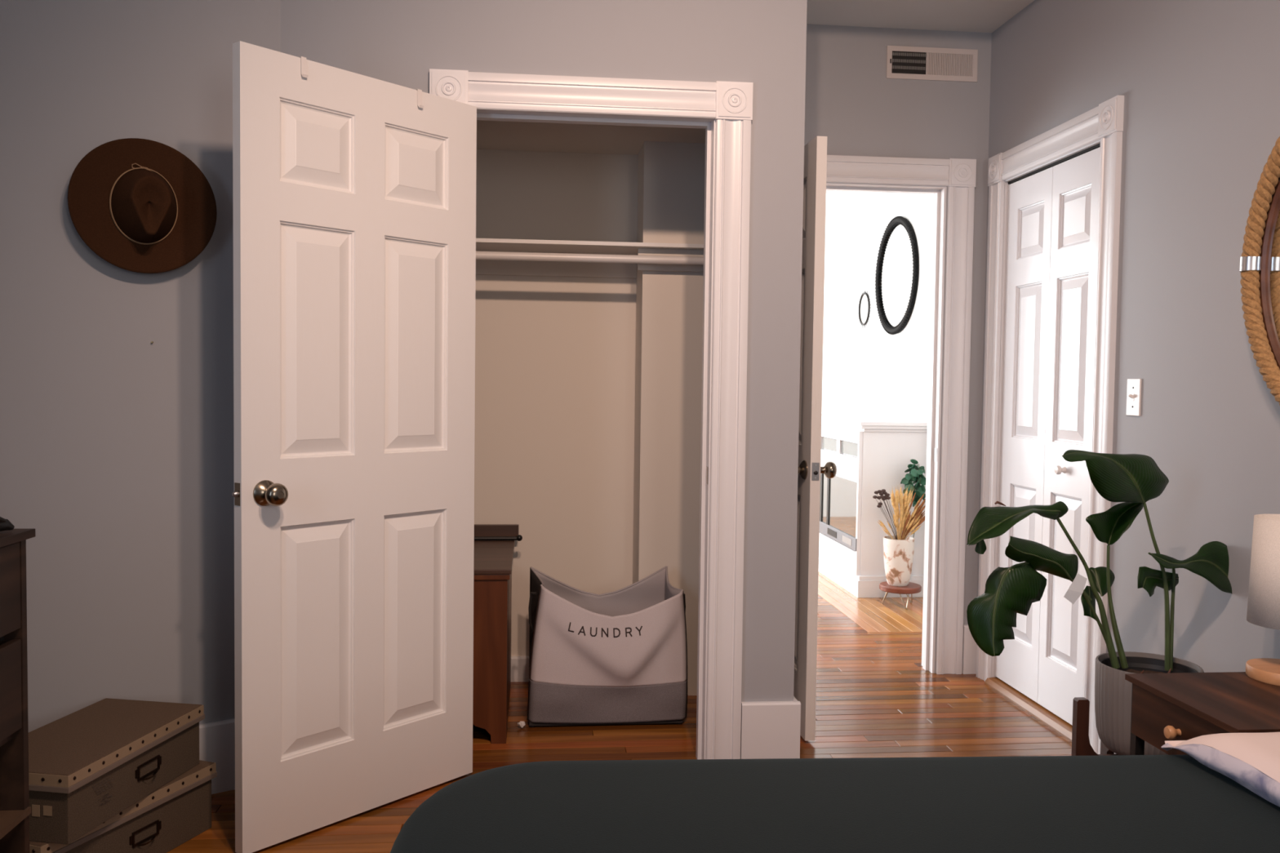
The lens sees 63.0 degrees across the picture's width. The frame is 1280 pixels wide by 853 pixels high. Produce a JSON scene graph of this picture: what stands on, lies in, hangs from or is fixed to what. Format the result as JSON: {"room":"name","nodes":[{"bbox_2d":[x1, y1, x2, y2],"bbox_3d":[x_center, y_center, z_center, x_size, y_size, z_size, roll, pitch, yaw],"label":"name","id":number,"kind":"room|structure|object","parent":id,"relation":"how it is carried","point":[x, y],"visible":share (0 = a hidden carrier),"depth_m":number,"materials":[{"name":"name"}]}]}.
{"room":"bedroom","nodes":[
{"label":"bedroom","id":0,"kind":"room"},
{"bbox_2d":[0,0,280,732],"bbox_3d":[-1.484,-0.398,2.889,1.048,2.950,0.112,-1,3,-35],"label":"wall","id":1,"kind":"structure","parent":0,"point":[117,445],"depth_m":2.87,"materials":[{"name":"grey paint"}]},
{"bbox_2d":[67,137,217,273],"bbox_3d":[-1.327,-0.600,2.813,0.373,0.364,0.108,-1,3,-36],"label":"felt hat","id":2,"kind":"object","parent":1,"relation":"hanging from","point":[111,189],"visible":1,"depth_m":2.82,"materials":[{"name":"brown fabric"}]},
{"bbox_2d":[199,718,235,794],"bbox_3d":[-1.490,0.975,2.884,0.994,0.207,0.019,-1,3,-36],"label":"baseboard","id":3,"kind":"structure","parent":1,"relation":"attached to","point":[216,739],"depth_m":3.06,"materials":[{"name":"white paint"}]},
{"bbox_2d":[280,0,807,702],"bbox_3d":[-0.289,-0.398,3.259,1.590,2.950,0.110,0,2,-6],"label":"wall","id":4,"kind":"structure","parent":0,"point":[762,43],"depth_m":3.23,"materials":[{"name":"grey paint"}]},
{"bbox_2d":[231,40,476,852],"bbox_3d":[-0.761,0.062,2.897,0.184,2.030,0.787,3,3,40],"label":"door","id":5,"kind":"structure","parent":4,"relation":"in","point":[354,201],"depth_m":2.84,"materials":[{"name":"white paint"}]},
{"bbox_2d":[299,56,308,78],"bbox_3d":[-0.877,-0.924,2.694,0.051,0.053,0.015,3,3,40],"label":"hook","id":6,"kind":"object","parent":5,"relation":"attached to","point":[304,65],"visible":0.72,"depth_m":2.68,"materials":[{"name":"white plastic"}]},
{"bbox_2d":[415,88,423,108],"bbox_3d":[-0.639,-0.933,2.980,0.051,0.053,0.015,3,3,40],"label":"hook","id":7,"kind":"object","parent":5,"relation":"attached to","point":[419,91],"visible":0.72,"depth_m":2.97,"materials":[{"name":"white plastic"}]},
{"bbox_2d":[429,68,753,759],"bbox_3d":[-0.155,0.007,3.220,0.982,2.147,0.030,0,2,-6],"label":"trim","id":8,"kind":"structure","parent":4,"relation":"attached to","point":[730,104],"depth_m":3.24,"materials":[{"name":"white paint"}]},
{"bbox_2d":[476,110,715,759],"bbox_3d":[-0.161,0.048,3.293,0.792,2.060,0.111,0,2,-6],"label":"trim","id":9,"kind":"structure","parent":4,"relation":"attached to","point":[709,125],"depth_m":3.30,"materials":[{"name":"white paint"}]},
{"bbox_2d":[740,701,800,759],"bbox_3d":[0.415,0.981,3.325,0.190,0.207,0.019,0,2,-6],"label":"baseboard","id":10,"kind":"structure","parent":4,"relation":"attached to","point":[769,730],"depth_m":3.31,"materials":[{"name":"white paint"}]},
{"bbox_2d":[476,120,705,155],"bbox_3d":[-0.475,-1.113,3.717,1.681,0.065,0.898,0,2,-6],"label":"ceiling","id":11,"kind":"structure","parent":0,"point":[491,135],"depth_m":3.91,"materials":[{"name":"beige paint"}]},
{"bbox_2d":[166,572,1071,852],"bbox_3d":[-0.048,1.120,3.766,4.120,0.120,11.600,0,2,-6],"label":"floor","id":12,"kind":"structure","parent":0,"point":[876,698],"depth_m":3.70,"materials":[{"name":"brown wood"}]},
{"bbox_2d":[0,528,35,852],"bbox_3d":[-1.426,0.683,1.564,0.472,0.902,1.165,0,2,-6],"label":"dresser","id":13,"kind":"object","parent":12,"relation":"on","point":[15,808],"visible":1,"depth_m":2.12,"materials":[{"name":"brown wood"}]},
{"bbox_2d":[0,733,13,746],"bbox_3d":[-1.437,0.649,1.561,0.430,0.014,1.095,0,2,-6],"label":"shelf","id":14,"kind":"object","parent":13,"relation":"attached to","point":[8,741],"depth_m":2.12,"materials":[{"name":"brown wood"}]},
{"bbox_2d":[0,516,14,531],"bbox_3d":[-1.285,0.194,2.049,0.037,0.037,0.111,2,3,36],"label":"hair clip","id":15,"kind":"object","parent":13,"relation":"on","point":[5,524],"visible":1,"depth_m":2.07,"materials":[{"name":"black plastic"}]},
{"bbox_2d":[0,806,31,839],"bbox_3d":[-1.427,0.813,1.577,0.456,0.013,1.111,0,2,-6],"label":"shelf","id":16,"kind":"object","parent":13,"relation":"attached to","point":[10,816],"depth_m":2.11,"materials":[{"name":"brown wood"}]},
{"bbox_2d":[29,760,217,852],"bbox_3d":[-1.370,1.003,2.612,0.299,0.178,0.552,2,3,19],"label":"storage box","id":17,"kind":"object","parent":12,"relation":"on","point":[180,811],"visible":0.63,"depth_m":2.64,"materials":[{"name":"cardboard"}]},
{"bbox_2d":[28,697,204,844],"bbox_3d":[-1.358,0.835,2.579,0.302,0.160,0.524,1,2,9],"label":"storage box","id":18,"kind":"object","parent":17,"relation":"on","point":[87,766],"visible":0.95,"depth_m":2.51,"materials":[{"name":"cardboard"}]},
{"bbox_2d":[92,777,113,805],"bbox_3d":[-1.246,0.851,2.423,0.001,0.058,0.073,1,2,9],"label":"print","id":19,"kind":"object","parent":18,"relation":"attached to","point":[104,796],"depth_m":2.43},
{"bbox_2d":[472,524,518,743],"bbox_3d":[-0.692,0.727,3.815,0.478,0.645,0.714,0,2,-6],"label":"wooden cabinet","id":20,"kind":"object","parent":12,"relation":"on","point":[492,559],"visible":0.29,"depth_m":3.49,"materials":[{"name":"brown wood"}]},
{"bbox_2d":[474,534,522,541],"bbox_3d":[-0.711,0.435,4.072,0.502,0.025,0.025,0,2,-6],"label":"metal rod","id":21,"kind":"object","parent":20,"relation":"on","point":[519,537],"visible":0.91,"depth_m":4.08,"materials":[{"name":"grey metal"}]},
{"bbox_2d":[517,720,525,728],"bbox_3d":[-0.415,1.046,3.666,0.029,0.027,0.022,0,2,-6],"label":"paper scrap","id":22,"kind":"object","parent":12,"relation":"on","point":[522,724],"visible":1,"depth_m":3.66,"materials":[{"name":"white paper"}]},
{"bbox_2d":[527,565,687,727],"bbox_3d":[-0.119,0.795,3.798,0.581,0.526,0.343,0,2,-6],"label":"laundry bag","id":23,"kind":"object","parent":12,"relation":"on","point":[620,656],"visible":1,"depth_m":3.67,"materials":[{"name":"grey fabric"}]},
{"bbox_2d":[390,755,1279,852],"bbox_3d":[0.620,0.880,1.199,2.144,0.532,1.555,1,2,-3],"label":"bed","id":24,"kind":"object","parent":12,"relation":"on","point":[1108,803],"visible":1,"depth_m":1.63,"materials":[{"name":"black fabric"}]},
{"bbox_2d":[1161,732,1279,807],"bbox_3d":[1.363,0.591,1.344,0.693,0.073,1.248,0,2,-6],"label":"pillow","id":25,"kind":"object","parent":24,"relation":"on","point":[1251,760],"visible":1,"depth_m":1.74,"materials":[{"name":"white fabric"}]},
{"bbox_2d":[818,413,927,597],"bbox_3d":[1.391,0.446,6.774,0.452,1.012,1.610,0,2,-6],"label":"fireplace surround","id":26,"kind":"object","parent":12,"relation":"on","point":[870,454],"visible":0.71,"depth_m":6.03,"materials":[{"name":"white paint"}]},
{"bbox_2d":[821,413,927,431],"bbox_3d":[1.397,-0.031,6.753,0.452,0.057,1.610,0,2,-6],"label":"mantel shelf","id":27,"kind":"object","parent":26,"relation":"attached to","point":[829,422],"depth_m":6.12,"materials":[{"name":"white paint"}]},
{"bbox_2d":[879,581,921,608],"bbox_3d":[1.448,0.937,5.809,0.229,0.112,0.229,0,2,-6],"label":"stool","id":28,"kind":"object","parent":12,"relation":"on","point":[912,588],"visible":0.93,"depth_m":5.74,"materials":[{"name":"brown wood"}]},
{"bbox_2d":[883,535,915,586],"bbox_3d":[1.436,0.749,5.800,0.169,0.262,0.169,0,2,-6],"label":"vase","id":29,"kind":"object","parent":28,"relation":"on","point":[898,554],"visible":0.98,"depth_m":5.74,"materials":[{"name":"ceramic"}]},
{"bbox_2d":[872,484,925,540],"bbox_3d":[1.441,0.502,5.777,0.317,0.385,0.085,0,2,-6],"label":"bouquet","id":30,"kind":"object","parent":29,"relation":"in","point":[908,523],"visible":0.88,"depth_m":5.77,"materials":[{"name":"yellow plant"}]},
{"bbox_2d":[900,458,925,537],"bbox_3d":[1.549,0.463,5.913,0.163,0.556,0.102,0,2,-6],"label":"eucalyptus sprig","id":31,"kind":"object","parent":29,"relation":"in","point":[915,475],"visible":0.84,"depth_m":5.90,"materials":[{"name":"green plant"}]},
{"bbox_2d":[984,676,1072,742],"bbox_3d":[1.501,1.060,3.928,0.095,0.028,0.738,0,2,-6],"label":"threshold","id":32,"kind":"object","parent":12,"relation":"on","point":[1064,728],"visible":0.5,"depth_m":3.92,"materials":[{"name":"brown wood"}]},
{"bbox_2d":[1071,697,1117,755],"bbox_3d":[1.351,0.921,2.791,0.301,0.397,0.301,3,3,39],"label":"plant stand","id":33,"kind":"object","parent":12,"relation":"on","point":[1081,746],"visible":0.17,"depth_m":2.76,"materials":[{"name":"brown wood"}]},
{"bbox_2d":[1094,651,1204,755],"bbox_3d":[1.353,0.754,2.784,0.260,0.244,0.260,0,2,-6],"label":"plant pot","id":34,"kind":"object","parent":33,"relation":"on","point":[1113,693],"visible":0.44,"depth_m":2.75,"materials":[{"name":"ceramic"},{"name":"soil"}]},
{"bbox_2d":[966,449,1231,673],"bbox_3d":[1.210,0.368,2.759,0.886,0.624,0.183,0,2,-16],"label":"potted plant","id":35,"kind":"object","parent":34,"relation":"on","point":[1133,480],"visible":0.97,"depth_m":2.70,"materials":[{"name":"green plant"}]},
{"bbox_2d":[1124,671,1279,755],"bbox_3d":[1.382,0.866,2.287,0.488,0.550,0.398,0,2,-6],"label":"nightstand","id":36,"kind":"object","parent":12,"relation":"on","point":[1175,706],"visible":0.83,"depth_m":2.30,"materials":[{"name":"dark wood"},{"name":"light wood"}]},
{"bbox_2d":[1245,514,1279,685],"bbox_3d":[1.504,0.399,2.417,0.168,0.375,0.168,0,2,-6],"label":"table lamp","id":37,"kind":"object","parent":36,"relation":"on","point":[1264,592],"visible":1,"depth_m":2.39,"materials":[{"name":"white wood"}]},
{"bbox_2d":[632,141,705,695],"bbox_3d":[0.154,-0.104,4.143,0.326,2.300,0.243,0,2,-6],"label":"wall","id":38,"kind":"structure","parent":0,"point":[671,175],"depth_m":4.02,"materials":[{"name":"beige paint"}]},
{"bbox_2d":[637,248,703,271],"bbox_3d":[0.163,-0.634,3.989,0.345,0.082,0.020,0,2,-6],"label":"cleat","id":39,"kind":"object","parent":38,"relation":"attached to","point":[641,251],"visible":0.43,"depth_m":3.97,"materials":[{"name":"beige paint"}]},
{"bbox_2d":[474,23,991,673],"bbox_3d":[0.085,-0.437,4.309,2.927,2.950,0.130,0,2,-6],"label":"wall","id":40,"kind":"structure","parent":0,"point":[555,356],"depth_m":4.23,"materials":[{"name":"beige paint"}]},
{"bbox_2d":[511,656,528,681],"bbox_3d":[-0.658,0.983,4.221,1.255,0.100,0.019,0,2,-6],"label":"baseboard","id":41,"kind":"structure","parent":40,"relation":"attached to","point":[519,664],"depth_m":4.23,"materials":[{"name":"white paint"}]},
{"bbox_2d":[475,259,636,278],"bbox_3d":[-0.637,-0.649,4.152,1.253,0.088,0.018,0,2,-6],"label":"cleat","id":42,"kind":"object","parent":40,"relation":"attached to","point":[483,267],"visible":0.43,"depth_m":4.17,"materials":[{"name":"beige paint"}]},
{"bbox_2d":[475,238,703,255],"bbox_3d":[-0.460,-0.692,4.017,1.580,0.014,0.318,0,2,-6],"label":"closet shelf","id":43,"kind":"object","parent":40,"relation":"attached to","point":[482,244],"visible":0.39,"depth_m":3.93,"materials":[{"name":"white paint"}]},
{"bbox_2d":[793,136,836,740],"bbox_3d":[0.537,0.035,3.879,0.184,2.026,0.801,0,2,-8],"label":"door","id":44,"kind":"structure","parent":40,"relation":"in","point":[810,469],"depth_m":3.52,"materials":[{"name":"white paint"}]},
{"bbox_2d":[826,182,946,673],"bbox_3d":[0.851,0.014,4.414,0.820,2.060,0.124,0,2,-6],"label":"trim","id":45,"kind":"structure","parent":40,"relation":"attached to","point":[939,209],"depth_m":4.42,"materials":[{"name":"white paint"}]},
{"bbox_2d":[826,155,976,674],"bbox_3d":[0.864,-0.034,4.335,1.042,2.163,0.030,0,2,-6],"label":"trim","id":46,"kind":"structure","parent":40,"relation":"attached to","point":[958,175],"depth_m":4.37,"materials":[{"name":"white paint"}]},
{"bbox_2d":[886,45,977,82],"bbox_3d":[1.209,-1.500,4.315,0.387,0.132,0.012,0,2,-6],"label":"air vent","id":47,"kind":"object","parent":40,"relation":"in","point":[916,63],"visible":1,"depth_m":4.32,"materials":[{"name":"white metal"}]},
{"bbox_2d":[961,624,977,674],"bbox_3d":[1.401,0.947,4.437,0.059,0.207,0.019,0,2,-6],"label":"baseboard","id":48,"kind":"structure","parent":40,"relation":"attached to","point":[969,645],"depth_m":4.43,"materials":[{"name":"white paint"}]},
{"bbox_2d":[822,191,933,421],"bbox_3d":[1.652,-0.433,7.068,0.100,2.750,5.041,0,2,-6],"label":"wall","id":49,"kind":"structure","parent":0,"point":[873,371],"depth_m":7.24,"materials":[{"name":"white paint"}]},
{"bbox_2d":[857,286,871,329],"bbox_3d":[1.574,-0.825,7.324,0.012,0.306,0.308,0,2,-6],"label":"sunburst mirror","id":50,"kind":"object","parent":49,"relation":"attached to","point":[864,304],"visible":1,"depth_m":7.31,"materials":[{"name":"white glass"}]},
{"bbox_2d":[859,293,867,324],"bbox_3d":[1.573,-0.825,7.325,0.001,0.210,0.210,0,2,-6],"label":"mirror glass","id":51,"kind":"object","parent":50,"relation":"attached to","point":[864,302],"depth_m":7.33,"materials":[{"name":"white mirror"}]},
{"bbox_2d":[875,216,919,334],"bbox_3d":[1.633,-0.961,6.661,0.030,0.751,0.751,0,2,-6],"label":"mirror","id":52,"kind":"object","parent":49,"relation":"attached to","point":[897,268],"visible":1,"depth_m":6.65,"materials":[{"name":"black mirror"}]},
{"bbox_2d":[879,224,912,326],"bbox_3d":[1.638,-0.961,6.662,0.001,0.666,0.666,0,2,-6],"label":"mirror glass","id":53,"kind":"object","parent":52,"relation":"attached to","point":[895,278],"depth_m":6.67,"materials":[{"name":"white mirror"}]},
{"bbox_2d":[806,0,1034,32],"bbox_3d":[1.039,-1.802,3.847,1.146,0.360,1.123,0,2,-6],"label":"ceiling","id":54,"kind":"structure","parent":0,"point":[962,15],"depth_m":4.12,"materials":[{"name":"white paint"}]},
{"bbox_2d":[976,0,1279,672],"bbox_3d":[1.817,-0.291,1.357,0.130,2.950,6.359,0,2,-6],"label":"wall","id":55,"kind":"structure","parent":0,"point":[1198,81],"depth_m":3.04,"materials":[{"name":"grey paint"}]},
{"bbox_2d":[995,146,1100,725],"bbox_3d":[1.506,0.042,3.881,0.066,1.998,0.728,0,2,-6],"label":"door","id":56,"kind":"structure","parent":55,"relation":"in","point":[1051,240],"depth_m":3.85,"materials":[{"name":"white paint"}]},
{"bbox_2d":[976,94,1124,754],"bbox_3d":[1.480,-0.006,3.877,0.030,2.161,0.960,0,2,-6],"label":"trim","id":57,"kind":"structure","parent":55,"relation":"attached to","point":[1104,122],"depth_m":3.51,"materials":[{"name":"white paint"}]},
{"bbox_2d":[1008,142,1100,184],"bbox_3d":[1.538,-0.965,3.845,0.038,0.009,0.726,0,2,-6],"label":"door track","id":58,"kind":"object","parent":55,"relation":"attached to","point":[1098,145],"depth_m":3.82,"materials":[{"name":"black"}]},
{"bbox_2d":[1097,737,1115,754],"bbox_3d":[1.782,1.103,0.843,0.019,0.207,5.225,0,2,-6],"label":"baseboard","id":59,"kind":"structure","parent":55,"relation":"attached to","point":[1099,740],"depth_m":3.44,"materials":[{"name":"white paint"}]},
{"bbox_2d":[1126,378,1142,416],"bbox_3d":[1.546,-0.092,3.282,0.019,0.116,0.072,0,2,-6],"label":"light switch","id":60,"kind":"object","parent":55,"relation":"attached to","point":[1134,385],"visible":1,"depth_m":3.28,"materials":[{"name":"white plastic"}]},
{"bbox_2d":[1239,136,1279,405],"bbox_3d":[1.629,-0.387,2.253,0.066,0.941,0.941,0,2,-6],"label":"mirror","id":61,"kind":"object","parent":55,"relation":"attached to","point":[1260,260],"visible":1,"depth_m":2.65,"materials":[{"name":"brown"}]},
{"bbox_2d":[1267,201,1279,348],"bbox_3d":[1.653,-0.387,2.255,0.001,0.849,0.849,0,2,-6],"label":"mirror glass","id":62,"kind":"object","parent":61,"relation":"attached to","point":[1273,267],"depth_m":2.65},
{"bbox_3d":[-1.275,-0.103,3.680,0.100,2.300,0.898,0,2,-6],"label":"wall","id":63,"kind":"structure","parent":0,"visible":0},
{"bbox_2d":[475,251,703,265],"bbox_3d":[-0.444,-0.629,3.857,1.580,0.031,0.031,0,2,-6],"label":"closet rod","id":64,"kind":"object","parent":63,"relation":"attached to","point":[496,255],"visible":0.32,"depth_m":3.87,"materials":[{"name":"white plastic"}]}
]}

